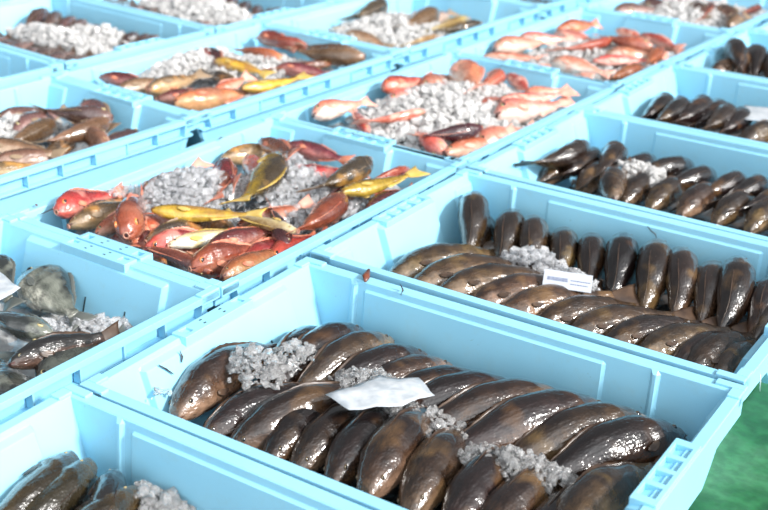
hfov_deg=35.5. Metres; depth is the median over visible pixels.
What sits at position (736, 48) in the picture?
fish
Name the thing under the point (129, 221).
fish
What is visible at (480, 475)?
fish
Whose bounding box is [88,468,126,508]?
fish
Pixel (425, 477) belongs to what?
fish
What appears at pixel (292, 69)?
fish
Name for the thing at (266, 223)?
fish
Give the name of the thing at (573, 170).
fish
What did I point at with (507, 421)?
fish
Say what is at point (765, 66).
fish
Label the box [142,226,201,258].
fish
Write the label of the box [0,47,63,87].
crate
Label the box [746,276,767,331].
fish
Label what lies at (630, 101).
crate
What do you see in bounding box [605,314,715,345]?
fish
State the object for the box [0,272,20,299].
paper tag
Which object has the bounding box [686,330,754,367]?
fish
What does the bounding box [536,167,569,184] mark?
fish
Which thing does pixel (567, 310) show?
fish
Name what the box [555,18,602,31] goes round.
fish
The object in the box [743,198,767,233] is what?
fish
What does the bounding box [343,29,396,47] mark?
fish
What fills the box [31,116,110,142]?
fish
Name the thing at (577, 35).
fish
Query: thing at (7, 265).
grey bream
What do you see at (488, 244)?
fish
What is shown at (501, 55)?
fish
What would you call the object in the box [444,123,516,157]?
fish
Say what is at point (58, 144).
fish
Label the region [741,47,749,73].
fish
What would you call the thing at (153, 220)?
fish
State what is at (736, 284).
fish
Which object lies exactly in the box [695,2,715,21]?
fish
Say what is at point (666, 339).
fish
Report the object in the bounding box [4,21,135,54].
crushed ice
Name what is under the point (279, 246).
fish
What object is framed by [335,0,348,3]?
crate
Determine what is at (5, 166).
fish
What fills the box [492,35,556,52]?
fish
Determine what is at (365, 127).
fish
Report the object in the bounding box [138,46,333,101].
crushed ice
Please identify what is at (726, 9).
fish
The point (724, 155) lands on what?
crate
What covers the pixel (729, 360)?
fish
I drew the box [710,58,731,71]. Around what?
fish
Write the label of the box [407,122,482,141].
fish
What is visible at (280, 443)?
fish
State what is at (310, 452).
fish
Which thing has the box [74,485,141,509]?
fish
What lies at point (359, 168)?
fish
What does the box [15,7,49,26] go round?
fish
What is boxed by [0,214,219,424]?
crate
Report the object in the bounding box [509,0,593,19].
crate
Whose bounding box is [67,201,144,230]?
fish
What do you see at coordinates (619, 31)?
fish
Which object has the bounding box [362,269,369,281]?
scrap
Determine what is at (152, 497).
crushed ice
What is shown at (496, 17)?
crate
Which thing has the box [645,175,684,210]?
fish
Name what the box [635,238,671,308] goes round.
fish
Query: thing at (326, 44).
fish
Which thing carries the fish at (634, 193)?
on the fish at (674, 165)
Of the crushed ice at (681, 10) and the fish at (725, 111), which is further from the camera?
the crushed ice at (681, 10)
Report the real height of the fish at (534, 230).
0.110 m
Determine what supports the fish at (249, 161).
on the crushed ice at (192, 185)
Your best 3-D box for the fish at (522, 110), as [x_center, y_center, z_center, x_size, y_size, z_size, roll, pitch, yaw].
[0.285,-0.282,2.298,0.200,0.052,0.057,-14,28,-30]
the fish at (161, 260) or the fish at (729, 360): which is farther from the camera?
the fish at (161, 260)
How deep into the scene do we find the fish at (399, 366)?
1.44 m
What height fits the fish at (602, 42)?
0.032 m
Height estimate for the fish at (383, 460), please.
0.096 m
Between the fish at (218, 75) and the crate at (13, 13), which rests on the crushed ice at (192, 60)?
the fish at (218, 75)
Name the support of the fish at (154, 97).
on the crushed ice at (192, 60)
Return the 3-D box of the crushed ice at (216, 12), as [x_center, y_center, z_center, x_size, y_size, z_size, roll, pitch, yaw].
[-0.490,-0.628,3.091,0.513,0.082,0.343,19,30,35]
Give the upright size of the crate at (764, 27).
0.167 m
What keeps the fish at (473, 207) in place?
on the crushed ice at (546, 259)
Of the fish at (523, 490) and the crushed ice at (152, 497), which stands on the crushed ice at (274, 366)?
the fish at (523, 490)
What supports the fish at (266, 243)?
on the fish
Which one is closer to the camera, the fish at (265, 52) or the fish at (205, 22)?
the fish at (265, 52)
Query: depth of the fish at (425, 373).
1.42 m
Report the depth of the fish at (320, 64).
2.54 m
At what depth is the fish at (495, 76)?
2.42 m
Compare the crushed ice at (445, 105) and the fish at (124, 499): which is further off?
the crushed ice at (445, 105)
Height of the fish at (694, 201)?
0.069 m
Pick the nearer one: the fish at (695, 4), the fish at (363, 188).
the fish at (363, 188)
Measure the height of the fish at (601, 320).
0.054 m
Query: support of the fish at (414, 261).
on the crushed ice at (546, 259)
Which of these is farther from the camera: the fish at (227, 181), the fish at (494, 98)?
the fish at (494, 98)
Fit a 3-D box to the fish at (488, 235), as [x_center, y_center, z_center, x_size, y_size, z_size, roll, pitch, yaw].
[0.145,0.000,1.832,0.047,0.090,0.199,6,25,10]
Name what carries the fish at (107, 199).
on the crushed ice at (192, 185)
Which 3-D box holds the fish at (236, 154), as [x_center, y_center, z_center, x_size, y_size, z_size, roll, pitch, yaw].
[-0.221,-0.179,2.085,0.150,0.037,0.036,-15,29,-32]
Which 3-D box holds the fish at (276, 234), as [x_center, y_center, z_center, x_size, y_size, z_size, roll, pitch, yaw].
[-0.154,-0.045,1.745,0.033,0.038,0.141,-5,25,-14]
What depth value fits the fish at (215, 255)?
1.64 m
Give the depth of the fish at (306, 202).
1.81 m
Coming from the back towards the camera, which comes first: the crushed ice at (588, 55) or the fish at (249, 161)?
the crushed ice at (588, 55)
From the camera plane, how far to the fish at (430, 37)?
2.82 m
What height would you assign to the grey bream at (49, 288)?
0.047 m
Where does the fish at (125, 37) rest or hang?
on the crushed ice at (87, 37)
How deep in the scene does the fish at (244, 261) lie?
1.62 m
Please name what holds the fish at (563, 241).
on the crushed ice at (546, 259)
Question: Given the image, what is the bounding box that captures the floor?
[688,382,767,509]
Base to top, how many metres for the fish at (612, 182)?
0.046 m
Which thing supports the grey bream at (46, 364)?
on the crushed ice at (8, 343)
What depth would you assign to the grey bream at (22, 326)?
1.46 m
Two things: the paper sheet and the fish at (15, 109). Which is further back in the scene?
the fish at (15, 109)
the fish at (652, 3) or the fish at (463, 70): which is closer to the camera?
the fish at (463, 70)
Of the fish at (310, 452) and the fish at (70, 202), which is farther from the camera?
the fish at (70, 202)
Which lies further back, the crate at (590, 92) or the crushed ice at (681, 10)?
the crushed ice at (681, 10)
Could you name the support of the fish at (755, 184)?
on the fish at (694, 201)
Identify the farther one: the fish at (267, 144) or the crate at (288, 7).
the crate at (288, 7)
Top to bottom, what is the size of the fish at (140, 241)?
0.034 m
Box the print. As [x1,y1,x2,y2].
[547,276,589,286]
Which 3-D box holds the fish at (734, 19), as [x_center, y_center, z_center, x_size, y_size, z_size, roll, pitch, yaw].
[0.904,-0.599,3.061,0.041,0.042,0.170,15,28,28]
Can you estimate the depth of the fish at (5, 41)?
2.74 m
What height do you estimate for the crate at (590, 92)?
0.167 m
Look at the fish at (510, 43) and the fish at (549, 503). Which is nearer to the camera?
the fish at (549, 503)
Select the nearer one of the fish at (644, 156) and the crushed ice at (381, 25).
the fish at (644, 156)
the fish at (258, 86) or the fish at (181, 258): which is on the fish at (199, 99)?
the fish at (258, 86)
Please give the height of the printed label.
0.019 m
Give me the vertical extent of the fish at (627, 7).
0.044 m
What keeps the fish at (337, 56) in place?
on the crushed ice at (192, 60)
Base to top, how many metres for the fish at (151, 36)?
0.056 m
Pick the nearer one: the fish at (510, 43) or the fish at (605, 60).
the fish at (605, 60)
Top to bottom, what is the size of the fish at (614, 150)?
0.060 m
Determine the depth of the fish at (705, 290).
1.63 m
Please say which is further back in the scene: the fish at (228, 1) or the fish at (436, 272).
the fish at (228, 1)
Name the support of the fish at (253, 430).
on the crushed ice at (274, 366)
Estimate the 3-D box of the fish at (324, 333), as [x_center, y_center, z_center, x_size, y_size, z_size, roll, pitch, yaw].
[-0.097,0.145,1.482,0.055,0.091,0.231,18,29,33]
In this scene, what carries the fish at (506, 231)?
on the crushed ice at (546, 259)
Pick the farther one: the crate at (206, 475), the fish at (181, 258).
the fish at (181, 258)
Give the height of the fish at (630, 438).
0.098 m
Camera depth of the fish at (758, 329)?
1.56 m
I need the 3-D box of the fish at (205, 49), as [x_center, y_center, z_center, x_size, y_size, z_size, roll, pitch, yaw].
[-0.367,-0.418,2.576,0.042,0.038,0.150,-17,30,-35]
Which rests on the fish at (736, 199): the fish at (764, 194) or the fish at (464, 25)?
the fish at (764, 194)
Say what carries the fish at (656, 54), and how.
on the fish at (641, 43)
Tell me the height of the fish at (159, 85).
0.041 m
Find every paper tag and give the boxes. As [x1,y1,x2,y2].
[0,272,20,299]
[743,105,767,120]
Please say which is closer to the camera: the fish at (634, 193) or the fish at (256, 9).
the fish at (634, 193)
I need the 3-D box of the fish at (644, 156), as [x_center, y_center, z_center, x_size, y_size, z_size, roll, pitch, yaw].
[0.423,-0.150,2.088,0.190,0.046,0.049,-17,30,-35]
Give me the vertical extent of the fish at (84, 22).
0.056 m
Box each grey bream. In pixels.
[0,254,25,310]
[0,311,53,341]
[0,352,31,394]
[16,264,97,331]
[35,324,126,376]
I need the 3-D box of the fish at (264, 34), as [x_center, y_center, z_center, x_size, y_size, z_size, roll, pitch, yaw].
[-0.238,-0.485,2.726,0.042,0.038,0.150,-20,31,-38]
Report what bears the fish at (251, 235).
on the fish at (268, 235)
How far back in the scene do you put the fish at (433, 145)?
2.08 m
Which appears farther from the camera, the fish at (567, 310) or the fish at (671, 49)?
the fish at (671, 49)
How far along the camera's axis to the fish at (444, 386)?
1.39 m
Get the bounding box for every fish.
[0,31,16,40]
[0,38,21,44]
[0,106,46,117]
[0,137,70,158]
[0,148,85,163]
[0,161,33,174]
[0,450,79,509]
[8,320,119,369]
[10,40,38,48]
[12,104,66,130]
[13,118,56,143]
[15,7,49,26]
[24,46,47,51]
[24,457,97,509]
[29,103,113,122]
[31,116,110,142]
[33,11,48,22]
[34,44,67,55]
[40,140,76,161]
[44,11,61,24]
[48,45,75,58]
[53,182,127,218]
[56,16,76,27]
[62,49,94,60]
[63,119,109,145]
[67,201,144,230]
[69,18,87,28]
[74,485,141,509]
[78,99,119,133]
[84,128,139,148]
[84,198,122,220]
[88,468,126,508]
[94,200,145,235]
[98,71,151,85]
[106,0,129,3]
[111,228,198,252]
[113,184,146,240]
[118,0,136,6]
[118,74,180,93]
[120,31,138,45]
[127,212,168,244]
[129,4,145,8]
[129,244,212,274]
[135,33,149,41]
[138,245,166,264]
[141,7,157,12]
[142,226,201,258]
[143,34,159,39]
[143,156,213,189]
[144,217,215,244]
[145,84,177,99]
[147,68,212,95]
[150,204,267,221]
[156,88,191,104]
[166,224,254,248]
[168,341,276,420]
[172,87,266,110]
[188,239,251,274]
[195,20,215,24]
[196,47,213,63]
[201,68,234,83]
[202,382,300,436]
[204,164,237,204]
[207,226,269,243]
[210,47,222,66]
[212,219,233,228]
[213,158,240,193]
[213,234,270,275]
[214,57,276,78]
[214,70,256,88]
[219,151,288,204]
[219,249,274,280]
[220,139,289,165]
[226,0,238,5]
[226,208,299,233]
[227,47,282,61]
[229,380,351,449]
[237,194,312,226]
[238,0,251,11]
[241,71,314,92]
[242,153,259,175]
[246,230,315,251]
[249,36,306,51]
[251,4,263,14]
[255,325,316,383]
[257,30,302,53]
[257,137,302,159]
[261,408,319,461]
[263,60,330,69]
[265,196,292,243]
[271,227,327,254]
[271,322,364,381]
[276,61,330,77]
[280,46,365,66]
[286,191,348,233]
[289,140,354,164]
[289,403,364,472]
[292,42,358,50]
[295,164,369,188]
[296,155,373,192]
[297,331,394,382]
[311,96,376,120]
[323,407,388,485]
[327,343,427,381]
[328,26,344,31]
[337,0,388,20]
[340,165,429,197]
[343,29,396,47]
[350,108,370,132]
[351,108,425,123]
[356,406,434,497]
[364,182,412,208]
[375,165,409,177]
[380,354,452,377]
[381,71,431,94]
[389,88,411,97]
[390,242,493,277]
[393,6,439,29]
[397,426,467,509]
[398,389,600,488]
[399,365,471,380]
[400,34,439,46]
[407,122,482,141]
[413,253,532,285]
[415,130,447,155]
[416,370,505,406]
[419,73,448,84]
[427,15,469,30]
[433,19,481,33]
[435,378,554,426]
[439,8,458,21]
[440,263,539,295]
[441,444,521,509]
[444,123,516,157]
[448,59,488,93]
[458,190,489,246]
[473,273,604,304]
[478,119,533,142]
[480,215,494,246]
[480,467,560,509]
[481,92,516,102]
[483,51,547,62]
[483,68,505,84]
[483,231,552,248]
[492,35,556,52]
[493,96,574,123]
[493,208,523,256]
[499,87,579,101]
[503,283,638,315]
[506,72,527,90]
[513,139,590,167]
[514,401,646,461]
[518,214,549,264]
[520,31,574,47]
[524,83,577,100]
[535,485,567,509]
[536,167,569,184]
[538,63,593,78]
[538,295,639,324]
[542,146,601,182]
[545,37,612,50]
[549,226,577,267]
[550,55,615,79]
[550,415,686,489]
[552,29,591,42]
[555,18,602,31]
[555,455,661,509]
[570,304,696,335]
[574,161,598,193]
[576,140,627,190]
[577,232,605,280]
[587,34,653,51]
[592,55,656,65]
[598,156,630,200]
[604,63,643,80]
[604,232,638,290]
[605,46,668,59]
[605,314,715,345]
[613,2,659,12]
[615,28,639,36]
[618,170,651,204]
[625,151,656,162]
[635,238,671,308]
[639,33,686,53]
[639,92,673,119]
[639,321,746,355]
[640,0,670,8]
[643,45,665,67]
[644,164,716,190]
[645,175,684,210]
[650,155,694,176]
[654,96,689,122]
[663,38,684,54]
[666,246,698,311]
[669,94,713,124]
[669,170,746,211]
[672,330,725,359]
[676,181,716,217]
[679,122,702,129]
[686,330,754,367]
[689,1,711,18]
[689,98,725,127]
[693,260,722,320]
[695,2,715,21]
[700,102,736,130]
[702,173,767,212]
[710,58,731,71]
[710,189,755,225]
[713,338,756,372]
[716,3,746,21]
[716,255,755,326]
[718,106,752,134]
[722,50,735,72]
[725,10,752,27]
[725,38,746,73]
[726,188,767,213]
[738,120,767,142]
[741,4,762,14]
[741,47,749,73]
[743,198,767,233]
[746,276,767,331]
[747,44,767,76]
[751,305,767,339]
[763,53,767,77]
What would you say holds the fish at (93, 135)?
on the crushed ice at (7, 120)
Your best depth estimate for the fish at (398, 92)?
2.32 m
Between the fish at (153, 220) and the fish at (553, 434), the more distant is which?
the fish at (153, 220)
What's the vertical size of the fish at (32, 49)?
0.037 m
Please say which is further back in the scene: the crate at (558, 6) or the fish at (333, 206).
the crate at (558, 6)
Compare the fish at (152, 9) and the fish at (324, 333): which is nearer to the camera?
the fish at (324, 333)
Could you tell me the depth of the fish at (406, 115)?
2.18 m
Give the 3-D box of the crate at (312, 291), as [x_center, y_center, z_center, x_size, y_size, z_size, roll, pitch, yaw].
[0.034,0.218,1.346,0.605,0.167,0.415,16,28,30]
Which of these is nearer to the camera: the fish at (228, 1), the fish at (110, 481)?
the fish at (110, 481)
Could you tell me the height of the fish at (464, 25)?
0.037 m
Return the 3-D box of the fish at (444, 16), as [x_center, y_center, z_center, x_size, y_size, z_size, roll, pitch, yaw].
[0.138,-0.608,3.066,0.041,0.041,0.170,16,28,29]
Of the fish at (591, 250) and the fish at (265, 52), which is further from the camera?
the fish at (265, 52)
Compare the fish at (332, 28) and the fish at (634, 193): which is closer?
the fish at (634, 193)
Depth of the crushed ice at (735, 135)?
2.48 m
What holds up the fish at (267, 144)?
on the crushed ice at (192, 185)
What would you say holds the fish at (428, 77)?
on the crushed ice at (445, 105)
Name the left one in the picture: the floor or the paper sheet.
the paper sheet
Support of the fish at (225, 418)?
on the crushed ice at (274, 366)
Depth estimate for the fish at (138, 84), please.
2.38 m
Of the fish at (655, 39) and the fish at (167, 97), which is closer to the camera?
the fish at (167, 97)
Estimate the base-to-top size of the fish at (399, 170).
0.028 m
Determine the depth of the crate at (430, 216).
1.75 m
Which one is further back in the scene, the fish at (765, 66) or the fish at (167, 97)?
the fish at (765, 66)
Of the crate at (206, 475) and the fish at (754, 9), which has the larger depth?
the fish at (754, 9)
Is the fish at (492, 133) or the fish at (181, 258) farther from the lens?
the fish at (492, 133)
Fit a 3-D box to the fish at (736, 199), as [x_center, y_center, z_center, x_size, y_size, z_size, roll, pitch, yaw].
[0.577,-0.074,1.932,0.044,0.069,0.191,22,32,39]
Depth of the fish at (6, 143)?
1.99 m
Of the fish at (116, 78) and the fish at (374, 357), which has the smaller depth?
the fish at (374, 357)
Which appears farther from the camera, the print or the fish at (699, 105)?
the fish at (699, 105)
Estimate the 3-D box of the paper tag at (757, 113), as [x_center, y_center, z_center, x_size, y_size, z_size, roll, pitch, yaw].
[0.722,-0.274,2.306,0.071,0.004,0.106,12,26,22]
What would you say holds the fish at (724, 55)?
on the crushed ice
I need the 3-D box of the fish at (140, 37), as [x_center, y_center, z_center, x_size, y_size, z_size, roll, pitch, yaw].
[-0.556,-0.471,2.749,0.029,0.056,0.175,3,24,3]
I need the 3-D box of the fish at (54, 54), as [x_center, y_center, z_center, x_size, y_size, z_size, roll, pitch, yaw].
[-0.709,-0.435,2.644,0.031,0.037,0.164,7,25,12]
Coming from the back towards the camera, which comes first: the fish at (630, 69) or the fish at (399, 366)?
the fish at (630, 69)
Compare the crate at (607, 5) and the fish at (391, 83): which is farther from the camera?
the crate at (607, 5)
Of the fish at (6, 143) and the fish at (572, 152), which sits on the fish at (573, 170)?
the fish at (572, 152)
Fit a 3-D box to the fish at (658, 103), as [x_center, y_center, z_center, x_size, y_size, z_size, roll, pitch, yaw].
[0.535,-0.286,2.374,0.058,0.051,0.213,18,29,33]
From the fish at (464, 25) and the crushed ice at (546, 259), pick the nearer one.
the crushed ice at (546, 259)
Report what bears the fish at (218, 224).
on the crushed ice at (192, 185)
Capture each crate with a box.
[0,0,213,69]
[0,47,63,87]
[0,73,198,214]
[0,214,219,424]
[0,383,369,509]
[7,114,465,311]
[53,21,400,147]
[79,257,747,509]
[91,0,334,33]
[263,0,545,71]
[269,50,621,167]
[310,168,767,397]
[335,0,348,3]
[448,5,734,86]
[468,107,767,241]
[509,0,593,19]
[578,0,767,33]
[584,62,767,145]
[678,28,767,80]
[753,22,767,32]
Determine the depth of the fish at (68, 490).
1.20 m
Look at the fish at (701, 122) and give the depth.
2.32 m
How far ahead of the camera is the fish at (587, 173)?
2.02 m
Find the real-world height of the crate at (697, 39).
0.167 m
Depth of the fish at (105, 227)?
1.73 m
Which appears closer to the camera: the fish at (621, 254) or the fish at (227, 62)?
the fish at (621, 254)
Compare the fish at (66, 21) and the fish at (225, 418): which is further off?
the fish at (66, 21)
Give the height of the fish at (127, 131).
0.043 m
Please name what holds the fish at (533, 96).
on the fish at (522, 110)
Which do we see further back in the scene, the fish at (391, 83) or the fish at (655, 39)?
the fish at (655, 39)
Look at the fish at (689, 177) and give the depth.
2.00 m
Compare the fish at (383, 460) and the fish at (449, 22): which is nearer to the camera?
the fish at (383, 460)
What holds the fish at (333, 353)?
in the crushed ice at (274, 366)
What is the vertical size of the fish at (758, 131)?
0.058 m
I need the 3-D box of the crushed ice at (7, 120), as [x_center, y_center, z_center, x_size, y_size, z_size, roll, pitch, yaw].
[-0.682,-0.177,2.064,0.343,0.071,0.513,19,29,34]
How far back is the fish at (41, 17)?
2.97 m
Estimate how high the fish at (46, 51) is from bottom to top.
0.037 m
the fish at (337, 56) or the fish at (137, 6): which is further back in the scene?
the fish at (137, 6)
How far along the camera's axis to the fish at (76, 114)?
2.16 m
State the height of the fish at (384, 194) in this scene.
0.034 m
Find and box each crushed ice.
[0,110,87,152]
[0,291,133,378]
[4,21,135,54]
[75,151,407,281]
[80,479,196,509]
[138,0,252,24]
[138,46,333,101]
[151,337,577,509]
[328,11,450,48]
[328,79,565,158]
[500,245,746,322]
[518,0,552,3]
[521,37,674,81]
[569,158,767,236]
[639,0,767,27]
[709,130,740,136]
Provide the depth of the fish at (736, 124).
2.27 m
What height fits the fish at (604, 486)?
0.078 m
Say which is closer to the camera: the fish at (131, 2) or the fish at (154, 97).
the fish at (154, 97)
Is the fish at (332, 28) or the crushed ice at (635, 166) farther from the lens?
the fish at (332, 28)
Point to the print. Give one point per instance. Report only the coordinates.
(566, 280)
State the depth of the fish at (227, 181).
1.85 m
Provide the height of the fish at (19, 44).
0.037 m
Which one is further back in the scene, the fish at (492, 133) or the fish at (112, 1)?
the fish at (112, 1)
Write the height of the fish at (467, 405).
0.101 m
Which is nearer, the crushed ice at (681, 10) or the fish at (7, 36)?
the fish at (7, 36)
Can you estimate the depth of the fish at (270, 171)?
1.86 m
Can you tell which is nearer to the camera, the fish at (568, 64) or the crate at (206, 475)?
the crate at (206, 475)
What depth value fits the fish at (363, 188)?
1.88 m
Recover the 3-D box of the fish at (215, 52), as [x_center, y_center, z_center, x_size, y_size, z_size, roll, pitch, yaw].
[-0.360,-0.420,2.574,0.034,0.034,0.141,-8,26,-19]
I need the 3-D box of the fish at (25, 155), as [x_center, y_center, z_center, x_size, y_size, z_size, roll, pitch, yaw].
[-0.576,-0.159,1.999,0.170,0.041,0.041,-8,26,-19]
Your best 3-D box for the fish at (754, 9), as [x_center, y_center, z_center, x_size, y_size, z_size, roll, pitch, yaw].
[0.963,-0.644,3.169,0.031,0.028,0.160,21,31,37]
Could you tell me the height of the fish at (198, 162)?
0.026 m
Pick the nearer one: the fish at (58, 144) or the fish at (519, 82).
the fish at (58, 144)
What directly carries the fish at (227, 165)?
on the crushed ice at (192, 185)
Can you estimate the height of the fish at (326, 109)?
0.038 m
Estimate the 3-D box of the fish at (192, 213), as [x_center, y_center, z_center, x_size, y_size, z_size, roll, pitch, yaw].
[-0.255,-0.059,1.745,0.170,0.027,0.039,3,24,4]
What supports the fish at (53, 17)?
on the crushed ice at (87, 37)
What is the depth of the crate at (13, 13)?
2.89 m
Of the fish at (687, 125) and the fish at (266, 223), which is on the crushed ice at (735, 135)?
the fish at (687, 125)
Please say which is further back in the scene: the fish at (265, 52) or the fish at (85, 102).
the fish at (265, 52)
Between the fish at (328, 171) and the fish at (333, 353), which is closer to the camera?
the fish at (333, 353)
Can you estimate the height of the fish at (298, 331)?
0.083 m
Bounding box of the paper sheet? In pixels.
[325,375,434,409]
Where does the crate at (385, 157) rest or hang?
on the floor
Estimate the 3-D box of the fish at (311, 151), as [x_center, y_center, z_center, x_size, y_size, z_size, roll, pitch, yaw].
[-0.110,-0.174,2.064,0.140,0.035,0.036,18,29,33]
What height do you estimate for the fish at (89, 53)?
0.037 m
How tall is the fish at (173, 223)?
0.047 m
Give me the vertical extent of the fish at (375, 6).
0.054 m
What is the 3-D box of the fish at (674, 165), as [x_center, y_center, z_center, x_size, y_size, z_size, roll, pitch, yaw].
[0.465,-0.146,2.066,0.190,0.046,0.049,-9,26,-21]
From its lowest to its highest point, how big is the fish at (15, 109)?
0.043 m
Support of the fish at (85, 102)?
on the crushed ice at (7, 120)
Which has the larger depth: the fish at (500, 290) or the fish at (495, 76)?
the fish at (495, 76)
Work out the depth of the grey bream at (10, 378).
1.40 m
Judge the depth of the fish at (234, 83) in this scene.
2.39 m
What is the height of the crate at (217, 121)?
0.167 m
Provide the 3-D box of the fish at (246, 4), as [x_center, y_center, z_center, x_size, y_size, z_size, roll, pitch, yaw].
[-0.364,-0.622,3.104,0.029,0.056,0.175,4,24,6]
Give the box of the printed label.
[542,269,592,292]
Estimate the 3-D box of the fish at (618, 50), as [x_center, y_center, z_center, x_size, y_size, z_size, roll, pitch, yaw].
[0.566,-0.448,2.685,0.150,0.038,0.042,-1,24,-5]
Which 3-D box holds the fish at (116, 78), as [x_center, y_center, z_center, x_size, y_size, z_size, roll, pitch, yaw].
[-0.512,-0.348,2.414,0.140,0.034,0.035,11,26,21]
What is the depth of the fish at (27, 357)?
1.43 m
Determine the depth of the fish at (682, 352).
1.49 m
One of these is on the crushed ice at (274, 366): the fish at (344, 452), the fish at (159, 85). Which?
the fish at (344, 452)
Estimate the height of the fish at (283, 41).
0.037 m
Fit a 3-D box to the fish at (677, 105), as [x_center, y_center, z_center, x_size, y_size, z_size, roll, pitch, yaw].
[0.554,-0.274,2.333,0.057,0.052,0.214,19,30,34]
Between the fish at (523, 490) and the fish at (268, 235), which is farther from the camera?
the fish at (268, 235)
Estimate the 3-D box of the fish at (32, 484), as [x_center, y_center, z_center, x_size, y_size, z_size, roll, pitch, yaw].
[-0.364,0.251,1.189,0.052,0.049,0.200,15,27,28]
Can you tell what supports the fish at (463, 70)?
on the crushed ice at (445, 105)
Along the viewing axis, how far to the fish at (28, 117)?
2.16 m
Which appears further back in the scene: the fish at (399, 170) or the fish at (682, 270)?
the fish at (399, 170)
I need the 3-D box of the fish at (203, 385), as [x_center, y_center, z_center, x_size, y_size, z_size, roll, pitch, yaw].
[-0.178,0.144,1.451,0.060,0.082,0.251,16,28,30]
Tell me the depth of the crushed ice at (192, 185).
1.85 m
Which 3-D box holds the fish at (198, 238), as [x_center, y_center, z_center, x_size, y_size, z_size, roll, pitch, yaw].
[-0.242,-0.025,1.709,0.140,0.023,0.030,-11,27,-24]
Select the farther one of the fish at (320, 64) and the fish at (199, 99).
the fish at (320, 64)
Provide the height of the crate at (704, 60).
0.167 m
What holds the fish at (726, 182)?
on the crushed ice at (635, 166)
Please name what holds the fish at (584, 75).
on the crushed ice at (588, 55)
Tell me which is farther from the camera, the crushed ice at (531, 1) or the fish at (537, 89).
the crushed ice at (531, 1)
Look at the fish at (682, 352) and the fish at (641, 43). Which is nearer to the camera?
the fish at (682, 352)
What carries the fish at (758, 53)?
on the crushed ice
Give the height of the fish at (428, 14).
0.058 m
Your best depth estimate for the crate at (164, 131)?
2.10 m
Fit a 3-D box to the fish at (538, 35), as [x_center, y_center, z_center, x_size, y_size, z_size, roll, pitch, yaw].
[0.379,-0.507,2.814,0.150,0.038,0.042,-5,25,-13]
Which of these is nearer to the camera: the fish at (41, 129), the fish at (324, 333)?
the fish at (324, 333)
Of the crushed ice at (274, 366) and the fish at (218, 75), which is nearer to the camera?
the crushed ice at (274, 366)
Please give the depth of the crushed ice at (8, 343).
1.55 m
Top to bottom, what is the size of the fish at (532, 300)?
0.055 m
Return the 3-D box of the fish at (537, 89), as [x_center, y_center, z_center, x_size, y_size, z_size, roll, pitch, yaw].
[0.326,-0.323,2.396,0.150,0.038,0.042,-19,31,-38]
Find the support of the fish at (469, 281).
on the crushed ice at (546, 259)

